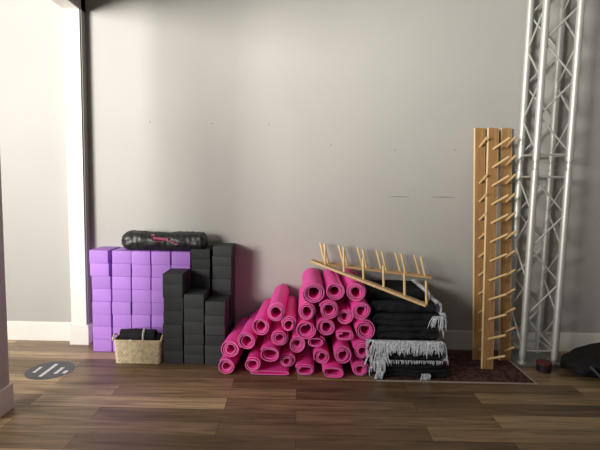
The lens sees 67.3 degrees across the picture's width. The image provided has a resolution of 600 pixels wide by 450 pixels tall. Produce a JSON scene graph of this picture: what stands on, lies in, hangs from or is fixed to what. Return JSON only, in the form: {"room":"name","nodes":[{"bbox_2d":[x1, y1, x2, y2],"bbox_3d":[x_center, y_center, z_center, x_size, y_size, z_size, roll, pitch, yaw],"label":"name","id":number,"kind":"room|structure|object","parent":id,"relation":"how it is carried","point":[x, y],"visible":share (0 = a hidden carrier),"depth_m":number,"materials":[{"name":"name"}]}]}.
{"room":"exercise studio","nodes":[
{"label":"exercise studio","id":0,"kind":"room"},
{"bbox_2d":[80,0,91,323],"bbox_3d":[-1.792,-0.695,3.769,0.012,3.450,0.073,1,5,0],"label":"wall","id":1,"kind":"structure","parent":0,"point":[82,13],"depth_m":3.77,"materials":[{"name":"paint"}]},
{"bbox_2d":[0,0,599,332],"bbox_3d":[-0.886,-0.686,3.879,10.200,3.450,0.152,1,5,0],"label":"wall","id":2,"kind":"structure","parent":0,"point":[276,130],"depth_m":3.80,"materials":[{"name":"paint"}]},
{"bbox_2d":[7,321,70,340],"bbox_3d":[-3.992,0.891,3.950,4.055,0.166,0.015,1,5,0],"label":"baseboard","id":3,"kind":"structure","parent":2,"relation":"attached to","point":[16,330],"depth_m":3.94,"materials":[{"name":"white paint"}]},
{"bbox_2d":[63,9,86,324],"bbox_3d":[-1.869,-0.359,3.794,0.128,2.774,0.085,1,5,0],"label":"trim","id":4,"kind":"structure","parent":2,"relation":"attached to","point":[71,17],"depth_m":3.74,"materials":[{"name":"white paint"}]},
{"bbox_2d":[69,322,92,344],"bbox_3d":[-1.891,0.937,3.908,0.162,0.171,0.099,1,5,0],"label":"baseboard","id":5,"kind":"structure","parent":2,"relation":"attached to","point":[79,334],"depth_m":3.86,"materials":[{"name":"white paint"}]},
{"bbox_2d":[326,330,599,350],"bbox_3d":[0.732,0.990,3.950,5.095,0.166,0.015,1,5,0],"label":"baseboard","id":6,"kind":"structure","parent":2,"relation":"attached to","point":[453,339],"depth_m":3.94,"materials":[{"name":"white paint"}]},
{"bbox_2d":[0,340,599,449],"bbox_3d":[-0.930,1.444,0.136,10.200,0.100,8.000,1,5,0],"label":"floor","id":7,"kind":"structure","parent":0,"point":[103,403],"depth_m":2.83,"materials":[{"name":"brown wood"}]},
{"bbox_2d":[24,361,74,379],"bbox_3d":[-1.851,1.075,3.343,0.330,0.002,0.330,1,5,0],"label":"decal","id":8,"kind":"object","parent":7,"relation":"on","point":[49,370],"visible":1,"depth_m":3.33},
{"bbox_2d":[93,339,112,351],"bbox_3d":[-1.629,0.983,3.832,0.151,0.105,0.228,1,5,0],"label":"block","id":9,"kind":"object","parent":7,"relation":"on","point":[104,345],"visible":0.57,"depth_m":3.72,"materials":[{"name":"purple plastic"}]},
{"bbox_2d":[93,326,112,338],"bbox_3d":[-1.628,0.877,3.826,0.151,0.105,0.228,1,5,0],"label":"block","id":10,"kind":"object","parent":9,"relation":"on","point":[99,332],"visible":0.57,"depth_m":3.71,"materials":[{"name":"purple plastic"}]},
{"bbox_2d":[93,314,112,326],"bbox_3d":[-1.626,0.772,3.816,0.151,0.105,0.228,1,5,1],"label":"block","id":11,"kind":"object","parent":10,"relation":"on","point":[104,320],"visible":0.57,"depth_m":3.70,"materials":[{"name":"purple plastic"}]},
{"bbox_2d":[92,300,112,313],"bbox_3d":[-1.622,0.668,3.801,0.151,0.105,0.228,1,5,1],"label":"block","id":12,"kind":"object","parent":11,"relation":"on","point":[98,307],"visible":0.57,"depth_m":3.69,"materials":[{"name":"purple plastic"}]},
{"bbox_2d":[92,288,112,300],"bbox_3d":[-1.620,0.562,3.799,0.151,0.105,0.228,1,5,1],"label":"block","id":13,"kind":"object","parent":12,"relation":"on","point":[98,294],"visible":0.57,"depth_m":3.69,"materials":[{"name":"purple plastic"}]},
{"bbox_2d":[92,275,111,288],"bbox_3d":[-1.623,0.458,3.787,0.151,0.105,0.228,1,5,-1],"label":"block","id":14,"kind":"object","parent":13,"relation":"on","point":[98,282],"visible":0.59,"depth_m":3.67,"materials":[{"name":"purple plastic"}]},
{"bbox_2d":[90,262,111,275],"bbox_3d":[-1.631,0.352,3.775,0.151,0.105,0.228,1,5,-1],"label":"block","id":15,"kind":"object","parent":14,"relation":"on","point":[96,269],"visible":0.62,"depth_m":3.66,"materials":[{"name":"purple plastic"}]},
{"bbox_2d":[89,246,118,262],"bbox_3d":[-1.633,0.247,3.770,0.151,0.105,0.228,1,5,0],"label":"block","id":16,"kind":"object","parent":15,"relation":"on","point":[103,254],"visible":0.86,"depth_m":3.66,"materials":[{"name":"purple plastic"}]},
{"bbox_2d":[112,333,163,363],"bbox_3d":[-1.255,0.956,3.562,0.386,0.225,0.189,1,5,0],"label":"wicker basket","id":17,"kind":"object","parent":7,"relation":"on","point":[126,351],"visible":0.72,"depth_m":3.48,"materials":[{"name":"beige wicker"}]},
{"bbox_2d":[164,350,183,363],"bbox_3d":[-0.982,1.017,3.610,0.151,0.105,0.228,1,5,0],"label":"block","id":18,"kind":"object","parent":7,"relation":"on","point":[170,357],"visible":0.59,"depth_m":3.50,"materials":[{"name":"grey plastic"}]},
{"bbox_2d":[163,336,183,350],"bbox_3d":[-0.981,0.912,3.597,0.151,0.105,0.228,1,5,1],"label":"block","id":19,"kind":"object","parent":18,"relation":"on","point":[169,344],"visible":0.59,"depth_m":3.48,"materials":[{"name":"grey plastic"}]},
{"bbox_2d":[163,324,183,337],"bbox_3d":[-0.980,0.807,3.586,0.151,0.105,0.228,1,5,0],"label":"block","id":20,"kind":"object","parent":19,"relation":"on","point":[169,330],"visible":0.59,"depth_m":3.47,"materials":[{"name":"grey plastic"}]},
{"bbox_2d":[163,311,183,323],"bbox_3d":[-0.976,0.702,3.583,0.151,0.105,0.228,1,5,0],"label":"block","id":21,"kind":"object","parent":20,"relation":"on","point":[169,317],"visible":0.59,"depth_m":3.47,"materials":[{"name":"grey plastic"}]},
{"bbox_2d":[164,297,183,310],"bbox_3d":[-0.972,0.597,3.574,0.151,0.105,0.228,1,5,-1],"label":"block","id":22,"kind":"object","parent":21,"relation":"on","point":[170,304],"visible":0.59,"depth_m":3.46,"materials":[{"name":"grey plastic"}]},
{"bbox_2d":[163,278,189,297],"bbox_3d":[-0.972,0.493,3.556,0.151,0.105,0.228,1,5,0],"label":"block","id":23,"kind":"object","parent":22,"relation":"on","point":[169,290],"visible":0.76,"depth_m":3.44,"materials":[{"name":"grey plastic"}]},
{"bbox_2d":[163,268,189,283],"bbox_3d":[-0.971,0.401,3.548,0.151,0.078,0.228,1,5,0],"label":"block","id":24,"kind":"object","parent":23,"relation":"on","point":[173,275],"visible":1,"depth_m":3.44,"materials":[{"name":"grey plastic"}]},
{"bbox_2d":[184,353,204,363],"bbox_3d":[-0.822,1.033,3.613,0.151,0.078,0.228,1,5,0],"label":"block","id":25,"kind":"object","parent":7,"relation":"on","point":[188,358],"visible":0.47,"depth_m":3.50,"materials":[{"name":"grey plastic"}]},
{"bbox_2d":[184,343,204,354],"bbox_3d":[-0.822,0.955,3.605,0.151,0.078,0.229,1,5,1],"label":"block","id":26,"kind":"object","parent":25,"relation":"on","point":[188,348],"visible":0.49,"depth_m":3.49,"materials":[{"name":"grey plastic"}]},
{"bbox_2d":[184,333,204,344],"bbox_3d":[-0.820,0.876,3.599,0.151,0.078,0.229,1,5,0],"label":"block","id":27,"kind":"object","parent":26,"relation":"on","point":[188,339],"visible":0.47,"depth_m":3.48,"materials":[{"name":"grey plastic"}]},
{"bbox_2d":[184,320,204,334],"bbox_3d":[-0.818,0.784,3.586,0.151,0.105,0.228,1,5,1],"label":"block","id":28,"kind":"object","parent":27,"relation":"on","point":[190,327],"visible":0.59,"depth_m":3.47,"materials":[{"name":"grey plastic"}]},
{"bbox_2d":[184,307,204,321],"bbox_3d":[-0.815,0.680,3.575,0.151,0.105,0.228,1,5,-1],"label":"block","id":29,"kind":"object","parent":28,"relation":"on","point":[190,314],"visible":0.59,"depth_m":3.46,"materials":[{"name":"grey plastic"}]},
{"bbox_2d":[184,288,209,307],"bbox_3d":[-0.812,0.575,3.565,0.151,0.105,0.228,1,5,0],"label":"block","id":30,"kind":"object","parent":29,"relation":"on","point":[194,297],"visible":0.89,"depth_m":3.46,"materials":[{"name":"grey plastic"}]},
{"bbox_2d":[205,355,222,364],"bbox_3d":[-0.660,1.037,3.611,0.151,0.078,0.228,1,5,1],"label":"block","id":31,"kind":"object","parent":7,"relation":"on","point":[209,359],"visible":0.27,"depth_m":3.50,"materials":[{"name":"grey plastic"}]},
{"bbox_2d":[205,345,222,354],"bbox_3d":[-0.662,0.959,3.598,0.151,0.078,0.228,1,5,-1],"label":"block","id":32,"kind":"object","parent":31,"relation":"on","point":[209,349],"visible":0.27,"depth_m":3.48,"materials":[{"name":"grey plastic"}]},
{"bbox_2d":[205,328,228,344],"bbox_3d":[-0.657,0.880,3.591,0.151,0.078,0.228,1,5,-1],"label":"block","id":33,"kind":"object","parent":32,"relation":"on","point":[209,339],"visible":0.54,"depth_m":3.48,"materials":[{"name":"grey plastic"}]},
{"bbox_2d":[205,318,228,334],"bbox_3d":[-0.655,0.801,3.589,0.151,0.078,0.228,1,5,0],"label":"block","id":34,"kind":"object","parent":33,"relation":"on","point":[209,329],"visible":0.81,"depth_m":3.48,"materials":[{"name":"grey plastic"}]},
{"bbox_2d":[205,309,228,325],"bbox_3d":[-0.655,0.723,3.576,0.151,0.078,0.228,1,5,1],"label":"block","id":35,"kind":"object","parent":34,"relation":"on","point":[221,320],"visible":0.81,"depth_m":3.46,"materials":[{"name":"grey plastic"}]},
{"bbox_2d":[205,294,229,314],"bbox_3d":[-0.651,0.630,3.573,0.151,0.105,0.228,1,5,0],"label":"block","id":36,"kind":"object","parent":35,"relation":"on","point":[215,304],"visible":1,"depth_m":3.46,"materials":[{"name":"grey plastic"}]},
{"bbox_2d":[218,347,243,373],"bbox_3d":[-0.520,1.010,3.619,0.120,0.116,0.620,2,5,4],"label":"yoga mat","id":37,"kind":"object","parent":7,"relation":"on","point":[227,364],"visible":0.55,"depth_m":3.34,"materials":[{"name":"pink rubber"}]},
{"bbox_2d":[221,317,248,356],"bbox_3d":[-0.494,0.884,3.614,0.133,0.121,0.614,2,5,4],"label":"yoga mat","id":38,"kind":"object","parent":37,"relation":"on","point":[230,347],"visible":0.78,"depth_m":3.37,"materials":[{"name":"pink rubber"}]},
{"bbox_2d":[237,310,258,348],"bbox_3d":[-0.378,0.821,3.610,0.130,0.126,0.611,1,5,3],"label":"yoga mat","id":39,"kind":"object","parent":38,"relation":"on","point":[247,338],"visible":0.76,"depth_m":3.36,"materials":[{"name":"pink rubber"}]},
{"bbox_2d":[253,298,271,334],"bbox_3d":[-0.274,0.717,3.599,0.122,0.123,0.612,1,5,2],"label":"yoga mat","id":40,"kind":"object","parent":39,"relation":"on","point":[261,324],"visible":0.8,"depth_m":3.37,"materials":[{"name":"pink rubber"}]},
{"bbox_2d":[267,283,288,320],"bbox_3d":[-0.166,0.603,3.581,0.131,0.147,0.620,1,5,1],"label":"yoga mat","id":41,"kind":"object","parent":40,"relation":"on","point":[276,311],"visible":1,"depth_m":3.38,"materials":[{"name":"pink rubber"}]},
{"bbox_2d":[250,348,289,374],"bbox_3d":[-0.223,1.065,3.630,0.291,0.027,0.612,1,5,1],"label":"yoga mat","id":42,"kind":"object","parent":7,"relation":"on","point":[266,367],"visible":0.48,"depth_m":3.38,"materials":[{"name":"pink rubber"}]},
{"bbox_2d":[245,334,264,370],"bbox_3d":[-0.332,0.993,3.615,0.114,0.102,0.618,1,5,3],"label":"yoga mat","id":43,"kind":"object","parent":42,"relation":"on","point":[253,362],"visible":0.68,"depth_m":3.38,"materials":[{"name":"pink rubber"}]},
{"bbox_2d":[260,322,280,361],"bbox_3d":[-0.212,0.915,3.595,0.138,0.112,0.620,1,5,2],"label":"yoga mat","id":44,"kind":"object","parent":43,"relation":"on","point":[270,351],"visible":0.73,"depth_m":3.35,"materials":[{"name":"pink rubber"}]},
{"bbox_2d":[271,320,288,344],"bbox_3d":[-0.149,0.804,3.607,0.126,0.114,0.607,1,5,0],"label":"yoga mat","id":45,"kind":"object","parent":44,"relation":"on","point":[279,336],"visible":0.69,"depth_m":3.33,"materials":[{"name":"pink rubber"}]},
{"bbox_2d":[281,296,296,330],"bbox_3d":[-0.083,0.694,3.590,0.112,0.113,0.620,1,5,0],"label":"yoga mat","id":46,"kind":"object","parent":45,"relation":"on","point":[288,321],"visible":0.92,"depth_m":3.38,"materials":[{"name":"pink rubber"}]},
{"bbox_2d":[280,330,294,366],"bbox_3d":[-0.093,0.977,3.630,0.115,0.104,0.598,1,5,0],"label":"yoga mat","id":47,"kind":"object","parent":42,"relation":"on","point":[287,356],"visible":0.73,"depth_m":3.37,"materials":[{"name":"pink rubber"}]},
{"bbox_2d":[290,315,304,351],"bbox_3d":[-0.018,0.851,3.619,0.113,0.127,0.598,1,5,0],"label":"yoga mat","id":48,"kind":"object","parent":47,"relation":"on","point":[297,344],"visible":0.58,"depth_m":3.34,"materials":[{"name":"pink rubber"}]},
{"bbox_2d":[296,303,315,338],"bbox_3d":[0.046,0.740,3.596,0.144,0.129,0.620,1,5,0],"label":"yoga mat","id":49,"kind":"object","parent":48,"relation":"on","point":[306,329],"visible":0.59,"depth_m":3.33,"materials":[{"name":"pink rubber"}]},
{"bbox_2d":[298,285,314,319],"bbox_3d":[0.052,0.600,3.581,0.124,0.130,0.619,1,5,0],"label":"yoga mat","id":50,"kind":"object","parent":49,"relation":"on","point":[306,311],"visible":0.74,"depth_m":3.30,"materials":[{"name":"pink rubber"}]},
{"bbox_2d":[302,268,323,303],"bbox_3d":[0.097,0.470,3.569,0.160,0.156,0.619,1,5,0],"label":"yoga mat","id":51,"kind":"object","parent":50,"relation":"on","point":[312,285],"visible":1,"depth_m":3.36,"materials":[{"name":"pink rubber"}]},
{"bbox_2d":[295,339,313,374],"bbox_3d":[0.035,1.038,3.617,0.142,0.082,0.620,1,5,0],"label":"yoga mat","id":52,"kind":"object","parent":7,"relation":"on","point":[304,360],"visible":0.8,"depth_m":3.40,"materials":[{"name":"pink rubber"}]},
{"bbox_2d":[322,339,342,377],"bbox_3d":[0.241,1.046,3.582,0.152,0.080,0.620,1,5,0],"label":"yoga mat","id":53,"kind":"object","parent":7,"relation":"on","point":[332,368],"visible":0.62,"depth_m":3.34,"materials":[{"name":"pink rubber"}]},
{"bbox_2d":[313,335,328,362],"bbox_3d":[0.158,0.941,3.619,0.118,0.110,0.613,1,5,0],"label":"yoga mat","id":54,"kind":"object","parent":53,"relation":"on","point":[320,354],"visible":0.58,"depth_m":3.33,"materials":[{"name":"pink rubber"}]},
{"bbox_2d":[308,317,324,346],"bbox_3d":[0.122,0.833,3.611,0.126,0.080,0.610,1,5,0],"label":"yoga mat","id":55,"kind":"object","parent":54,"relation":"on","point":[318,340],"visible":0.54,"depth_m":3.35,"materials":[{"name":"pink rubber"}]},
{"bbox_2d":[315,302,334,334],"bbox_3d":[0.189,0.720,3.598,0.133,0.126,0.614,1,5,0],"label":"yoga mat","id":56,"kind":"object","parent":55,"relation":"on","point":[326,326],"visible":0.68,"depth_m":3.33,"materials":[{"name":"pink rubber"}]},
{"bbox_2d":[319,282,337,318],"bbox_3d":[0.210,0.587,3.580,0.140,0.137,0.614,1,5,0],"label":"yoga mat","id":57,"kind":"object","parent":56,"relation":"on","point":[328,306],"visible":0.72,"depth_m":3.30,"materials":[{"name":"pink rubber"}]},
{"bbox_2d":[322,269,343,299],"bbox_3d":[0.257,0.454,3.571,0.132,0.122,0.618,1,5,0],"label":"yoga mat","id":58,"kind":"object","parent":57,"relation":"on","point":[334,288],"visible":0.96,"depth_m":3.36,"materials":[{"name":"pink rubber"}]},
{"bbox_2d":[330,329,350,362],"bbox_3d":[0.313,0.918,3.587,0.125,0.136,0.617,1,5,0],"label":"yoga mat","id":59,"kind":"object","parent":53,"relation":"on","point":[341,349],"visible":0.69,"depth_m":3.32,"materials":[{"name":"pink rubber"}]},
{"bbox_2d":[333,315,352,339],"bbox_3d":[0.328,0.781,3.603,0.130,0.081,0.616,1,5,0],"label":"yoga mat","id":60,"kind":"object","parent":59,"relation":"on","point":[342,331],"visible":0.66,"depth_m":3.35,"materials":[{"name":"pink rubber"}]},
{"bbox_2d":[336,293,352,323],"bbox_3d":[0.334,0.647,3.606,0.118,0.114,0.583,1,5,0],"label":"yoga mat","id":61,"kind":"object","parent":60,"relation":"on","point":[344,316],"visible":0.76,"depth_m":3.35,"materials":[{"name":"pink rubber"}]},
{"bbox_2d":[348,340,368,375],"bbox_3d":[0.447,1.031,3.623,0.125,0.113,0.617,1,5,0],"label":"yoga mat","id":62,"kind":"object","parent":7,"relation":"on","point":[359,368],"visible":0.66,"depth_m":3.35,"materials":[{"name":"pink rubber"}]},
{"bbox_2d":[350,321,370,357],"bbox_3d":[0.456,0.891,3.611,0.130,0.131,0.619,1,5,0],"label":"yoga mat","id":63,"kind":"object","parent":62,"relation":"on","point":[358,344],"visible":0.56,"depth_m":3.33,"materials":[{"name":"pink rubber"}]},
{"bbox_2d":[352,316,374,338],"bbox_3d":[0.478,0.736,3.597,0.142,0.148,0.615,1,5,0],"label":"yoga mat","id":64,"kind":"object","parent":63,"relation":"on","point":[364,328],"visible":0.66,"depth_m":3.31,"materials":[{"name":"pink rubber"}]},
{"bbox_2d":[344,291,370,319],"bbox_3d":[0.449,0.599,3.575,0.137,0.130,0.615,1,5,0],"label":"yoga mat","id":65,"kind":"object","parent":64,"relation":"on","point":[361,309],"visible":0.62,"depth_m":3.30,"materials":[{"name":"pink rubber"}]},
{"bbox_2d":[340,268,365,300],"bbox_3d":[0.410,0.462,3.570,0.144,0.133,0.611,1,5,0],"label":"yoga mat","id":66,"kind":"object","parent":65,"relation":"on","point":[355,290],"visible":0.88,"depth_m":3.33,"materials":[{"name":"pink rubber"}]},
{"bbox_2d":[368,350,537,384],"bbox_3d":[1.142,1.113,3.594,1.174,0.006,0.645,1,5,0],"label":"rug","id":67,"kind":"object","parent":7,"relation":"on","point":[462,368],"visible":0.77,"depth_m":3.43,"materials":[{"name":"red fabric"}]},
{"bbox_2d":[368,357,448,380],"bbox_3d":[0.806,1.067,3.574,0.596,0.079,0.598,1,5,0],"label":"folded blanket","id":68,"kind":"object","parent":67,"relation":"on","point":[442,372],"visible":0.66,"depth_m":3.32,"materials":[{"name":"black fabric"}]},
{"bbox_2d":[369,343,448,371],"bbox_3d":[0.814,1.013,3.579,0.584,0.104,0.597,1,5,0],"label":"folded blanket","id":69,"kind":"object","parent":68,"relation":"on","point":[396,363],"visible":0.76,"depth_m":3.31,"materials":[{"name":"black fabric"}]},
{"bbox_2d":[364,344,447,366],"bbox_3d":[0.779,0.957,3.569,0.625,0.120,0.588,1,5,0],"label":"folded blanket","id":70,"kind":"object","parent":69,"relation":"on","point":[383,358],"visible":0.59,"depth_m":3.31,"materials":[{"name":"black fabric"}]},
{"bbox_2d":[365,333,446,357],"bbox_3d":[0.774,0.908,3.559,0.587,0.192,0.598,1,5,0],"label":"folded blanket","id":71,"kind":"object","parent":70,"relation":"on","point":[387,345],"visible":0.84,"depth_m":3.26,"materials":[{"name":"black fabric"}]},
{"bbox_2d":[369,314,443,339],"bbox_3d":[0.811,0.773,3.573,0.511,0.093,0.564,1,5,0],"label":"folded blanket","id":72,"kind":"object","parent":71,"relation":"on","point":[381,331],"visible":0.53,"depth_m":3.32,"materials":[{"name":"black fabric"}]},
{"bbox_2d":[370,309,446,329],"bbox_3d":[0.812,0.701,3.558,0.556,0.148,0.562,1,5,0],"label":"folded blanket","id":73,"kind":"object","parent":72,"relation":"on","point":[429,319],"visible":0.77,"depth_m":3.32,"materials":[{"name":"black fabric"}]},
{"bbox_2d":[365,293,441,314],"bbox_3d":[0.791,0.605,3.576,0.534,0.122,0.511,1,5,0],"label":"folded blanket","id":74,"kind":"object","parent":73,"relation":"on","point":[377,305],"visible":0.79,"depth_m":3.34,"materials":[{"name":"black fabric"}]},
{"bbox_2d":[363,279,429,299],"bbox_3d":[0.753,0.523,3.608,0.479,0.109,0.451,1,5,0],"label":"folded blanket","id":75,"kind":"object","parent":74,"relation":"on","point":[417,291],"visible":0.79,"depth_m":3.45,"materials":[{"name":"black fabric"}]},
{"bbox_2d":[310,244,427,306],"bbox_3d":[0.488,0.352,3.295,0.891,0.379,0.071,4,6,26],"label":"peg rail","id":76,"kind":"object","parent":75,"relation":"on","point":[382,287],"visible":1,"depth_m":3.25,"materials":[{"name":"brown wood"}]},
{"bbox_2d":[311,242,432,277],"bbox_3d":[0.590,0.293,3.733,1.002,0.269,0.078,2,5,3],"label":"peg rail","id":77,"kind":"object","parent":75,"relation":"on","point":[320,243],"visible":0.77,"depth_m":3.73,"materials":[{"name":"brown wood"}]},
{"bbox_2d":[322,244,431,278],"bbox_3d":[0.584,0.295,3.643,0.946,0.258,0.071,2,5,3],"label":"peg rail","id":78,"kind":"object","parent":75,"relation":"on","point":[343,248],"visible":0.79,"depth_m":3.63,"materials":[{"name":"brown wood"}]},
{"bbox_2d":[472,128,487,359],"bbox_3d":[1.483,0.153,3.695,0.092,1.905,0.367,1,5,0],"label":"peg rail","id":79,"kind":"object","parent":67,"relation":"on","point":[479,176],"visible":0.82,"depth_m":3.73,"materials":[{"name":"brown wood"}]},
{"bbox_2d":[481,128,510,368],"bbox_3d":[1.548,0.168,3.574,0.156,1.908,0.541,3,5,14],"label":"peg rail","id":80,"kind":"object","parent":67,"relation":"on","point":[487,343],"visible":1,"depth_m":3.60,"materials":[{"name":"brown wood"}]},
{"bbox_2d":[499,128,516,359],"bbox_3d":[1.702,0.155,3.689,0.092,1.910,0.382,1,5,1],"label":"peg rail","id":81,"kind":"object","parent":67,"relation":"on","point":[505,148],"visible":0.98,"depth_m":3.72,"materials":[{"name":"brown wood"}]},
{"bbox_2d":[510,0,584,366],"bbox_3d":[1.964,-0.587,3.615,0.364,3.419,0.345,1,5,0],"label":"truss tower","id":82,"kind":"object","parent":7,"relation":"on","point":[521,357],"visible":0.91,"depth_m":3.61,"materials":[{"name":"metal"}]},
{"bbox_2d":[560,342,599,377],"bbox_3d":[2.409,1.024,3.454,0.736,0.262,0.444,1,5,0],"label":"duffel bag","id":83,"kind":"object","parent":7,"relation":"on","point":[584,360],"visible":1,"depth_m":3.42,"materials":[{"name":"black fabric"}]},
{"bbox_3d":[-1.466,0.986,3.831,0.151,0.105,0.229,1,5,0],"label":"block","id":84,"kind":"object","parent":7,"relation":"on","visible":0},
{"bbox_2d":[113,327,131,337],"bbox_3d":[-1.461,0.881,3.822,0.151,0.105,0.228,1,5,0],"label":"block","id":85,"kind":"object","parent":84,"relation":"on","point":[115,329],"visible":0.24,"depth_m":3.71,"materials":[{"name":"purple plastic"}]},
{"bbox_2d":[113,313,132,326],"bbox_3d":[-1.460,0.776,3.814,0.151,0.105,0.228,1,5,0],"label":"block","id":86,"kind":"object","parent":85,"relation":"on","point":[119,320],"visible":0.57,"depth_m":3.70,"materials":[{"name":"purple plastic"}]},
{"bbox_2d":[112,302,131,314],"bbox_3d":[-1.460,0.671,3.801,0.151,0.105,0.228,1,5,1],"label":"block","id":87,"kind":"object","parent":86,"relation":"on","point":[122,308],"visible":0.58,"depth_m":3.69,"materials":[{"name":"purple plastic"}]},
{"bbox_2d":[112,289,131,301],"bbox_3d":[-1.455,0.566,3.795,0.151,0.105,0.228,1,5,0],"label":"block","id":88,"kind":"object","parent":87,"relation":"on","point":[119,295],"visible":0.57,"depth_m":3.68,"materials":[{"name":"purple plastic"}]},
{"bbox_2d":[112,276,131,288],"bbox_3d":[-1.454,0.461,3.786,0.151,0.105,0.228,1,5,0],"label":"block","id":89,"kind":"object","parent":88,"relation":"on","point":[118,282],"visible":0.61,"depth_m":3.67,"materials":[{"name":"purple plastic"}]},
{"bbox_2d":[112,263,131,276],"bbox_3d":[-1.450,0.356,3.778,0.151,0.105,0.228,1,5,0],"label":"block","id":90,"kind":"object","parent":89,"relation":"on","point":[117,269],"visible":0.59,"depth_m":3.67,"materials":[{"name":"purple plastic"}]},
{"bbox_2d":[112,247,132,263],"bbox_3d":[-1.447,0.251,3.767,0.151,0.105,0.228,1,5,-1],"label":"block","id":91,"kind":"object","parent":90,"relation":"on","point":[121,255],"visible":0.7,"depth_m":3.65,"materials":[{"name":"purple plastic"}]},
{"bbox_3d":[-1.144,0.992,3.840,0.151,0.105,0.229,1,5,-1],"label":"block","id":92,"kind":"object","parent":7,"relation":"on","visible":0},
{"bbox_2d":[152,328,162,332],"bbox_3d":[-1.143,0.888,3.824,0.151,0.105,0.228,1,5,0],"label":"block","id":93,"kind":"object","parent":92,"relation":"on","point":[159,330],"visible":0.21,"depth_m":3.71,"materials":[{"name":"purple plastic"}]},
{"bbox_2d":[152,315,163,327],"bbox_3d":[-1.142,0.783,3.815,0.151,0.105,0.228,1,5,1],"label":"block","id":94,"kind":"object","parent":93,"relation":"on","point":[157,320],"visible":0.36,"depth_m":3.70,"materials":[{"name":"purple plastic"}]},
{"bbox_2d":[152,303,163,314],"bbox_3d":[-1.139,0.678,3.801,0.151,0.105,0.228,1,5,0],"label":"block","id":95,"kind":"object","parent":94,"relation":"on","point":[157,308],"visible":0.36,"depth_m":3.69,"materials":[{"name":"purple plastic"}]},
{"bbox_2d":[151,290,163,302],"bbox_3d":[-1.137,0.573,3.793,0.151,0.105,0.228,1,5,0],"label":"block","id":96,"kind":"object","parent":95,"relation":"on","point":[156,295],"visible":0.36,"depth_m":3.68,"materials":[{"name":"purple plastic"}]},
{"bbox_2d":[152,277,162,289],"bbox_3d":[-1.132,0.468,3.782,0.151,0.105,0.228,1,5,0],"label":"block","id":97,"kind":"object","parent":96,"relation":"on","point":[157,282],"visible":0.38,"depth_m":3.67,"materials":[{"name":"purple plastic"}]},
{"bbox_2d":[152,264,171,276],"bbox_3d":[-1.131,0.363,3.780,0.151,0.105,0.228,1,5,-1],"label":"block","id":98,"kind":"object","parent":97,"relation":"on","point":[158,270],"visible":0.48,"depth_m":3.67,"materials":[{"name":"purple plastic"}]},
{"bbox_2d":[151,250,172,264],"bbox_3d":[-1.128,0.258,3.764,0.151,0.105,0.228,1,5,0],"label":"block","id":99,"kind":"object","parent":98,"relation":"on","point":[161,257],"visible":0.62,"depth_m":3.65,"materials":[{"name":"purple plastic"}]},
{"bbox_3d":[-0.821,0.999,3.834,0.151,0.105,0.229,1,5,1],"label":"block","id":100,"kind":"object","parent":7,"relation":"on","visible":0},
{"bbox_3d":[-0.817,0.895,3.821,0.151,0.105,0.229,1,5,1],"label":"block","id":101,"kind":"object","parent":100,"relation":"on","visible":0},
{"bbox_3d":[-0.817,0.790,3.812,0.151,0.105,0.229,1,5,0],"label":"block","id":102,"kind":"object","parent":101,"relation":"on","visible":0},
{"bbox_3d":[-0.815,0.685,3.801,0.151,0.105,0.229,1,5,1],"label":"block","id":103,"kind":"object","parent":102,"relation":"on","visible":0},
{"bbox_3d":[-0.813,0.580,3.795,0.151,0.105,0.229,1,5,1],"label":"block","id":104,"kind":"object","parent":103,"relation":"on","visible":0},
{"bbox_2d":[192,275,212,289],"bbox_3d":[-0.808,0.475,3.787,0.151,0.105,0.228,1,5,1],"label":"block","id":105,"kind":"object","parent":104,"relation":"on","point":[196,282],"visible":0.53,"depth_m":3.67,"materials":[{"name":"grey plastic"}]},
{"bbox_2d":[191,266,212,277],"bbox_3d":[-0.808,0.383,3.776,0.151,0.078,0.228,1,5,0],"label":"block","id":106,"kind":"object","parent":105,"relation":"on","point":[195,272],"visible":0.66,"depth_m":3.66,"materials":[{"name":"grey plastic"}]},
{"bbox_2d":[192,258,211,268],"bbox_3d":[-0.807,0.304,3.774,0.151,0.078,0.228,1,5,-1],"label":"block","id":107,"kind":"object","parent":106,"relation":"on","point":[196,263],"visible":0.61,"depth_m":3.66,"materials":[{"name":"grey plastic"}]},
{"bbox_2d":[191,246,212,258],"bbox_3d":[-0.804,0.226,3.763,0.151,0.078,0.228,1,5,1],"label":"block","id":108,"kind":"object","parent":107,"relation":"on","point":[207,253],"visible":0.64,"depth_m":3.65,"materials":[{"name":"grey plastic"}]},
{"bbox_2d":[121,230,207,250],"bbox_3d":[-1.117,0.127,3.728,0.705,0.158,0.197,1,5,0],"label":"bag","id":109,"kind":"object","parent":108,"relation":"on","point":[132,239],"visible":0.98,"depth_m":3.66,"materials":[{"name":"black fabric"}]},
{"bbox_3d":[-1.845,-0.246,2.584,0.060,2.774,0.145,1,5,0],"label":"door frame","id":110,"kind":"structure","parent":0,"visible":0},
{"bbox_2d":[0,160,9,389],"bbox_3d":[-1.787,-0.247,2.607,0.057,2.774,0.100,1,5,0],"label":"trim","id":111,"kind":"structure","parent":110,"relation":"attached to","point":[4,361],"depth_m":2.69,"materials":[{"name":"grey paint"}]},
{"bbox_2d":[0,383,13,417],"bbox_3d":[-1.837,1.058,2.702,0.132,0.155,0.177,1,5,0],"label":"baseboard","id":112,"kind":"object","parent":110,"relation":"attached to","point":[6,394],"visible":0.94,"depth_m":2.72,"materials":[{"name":"white paint"}]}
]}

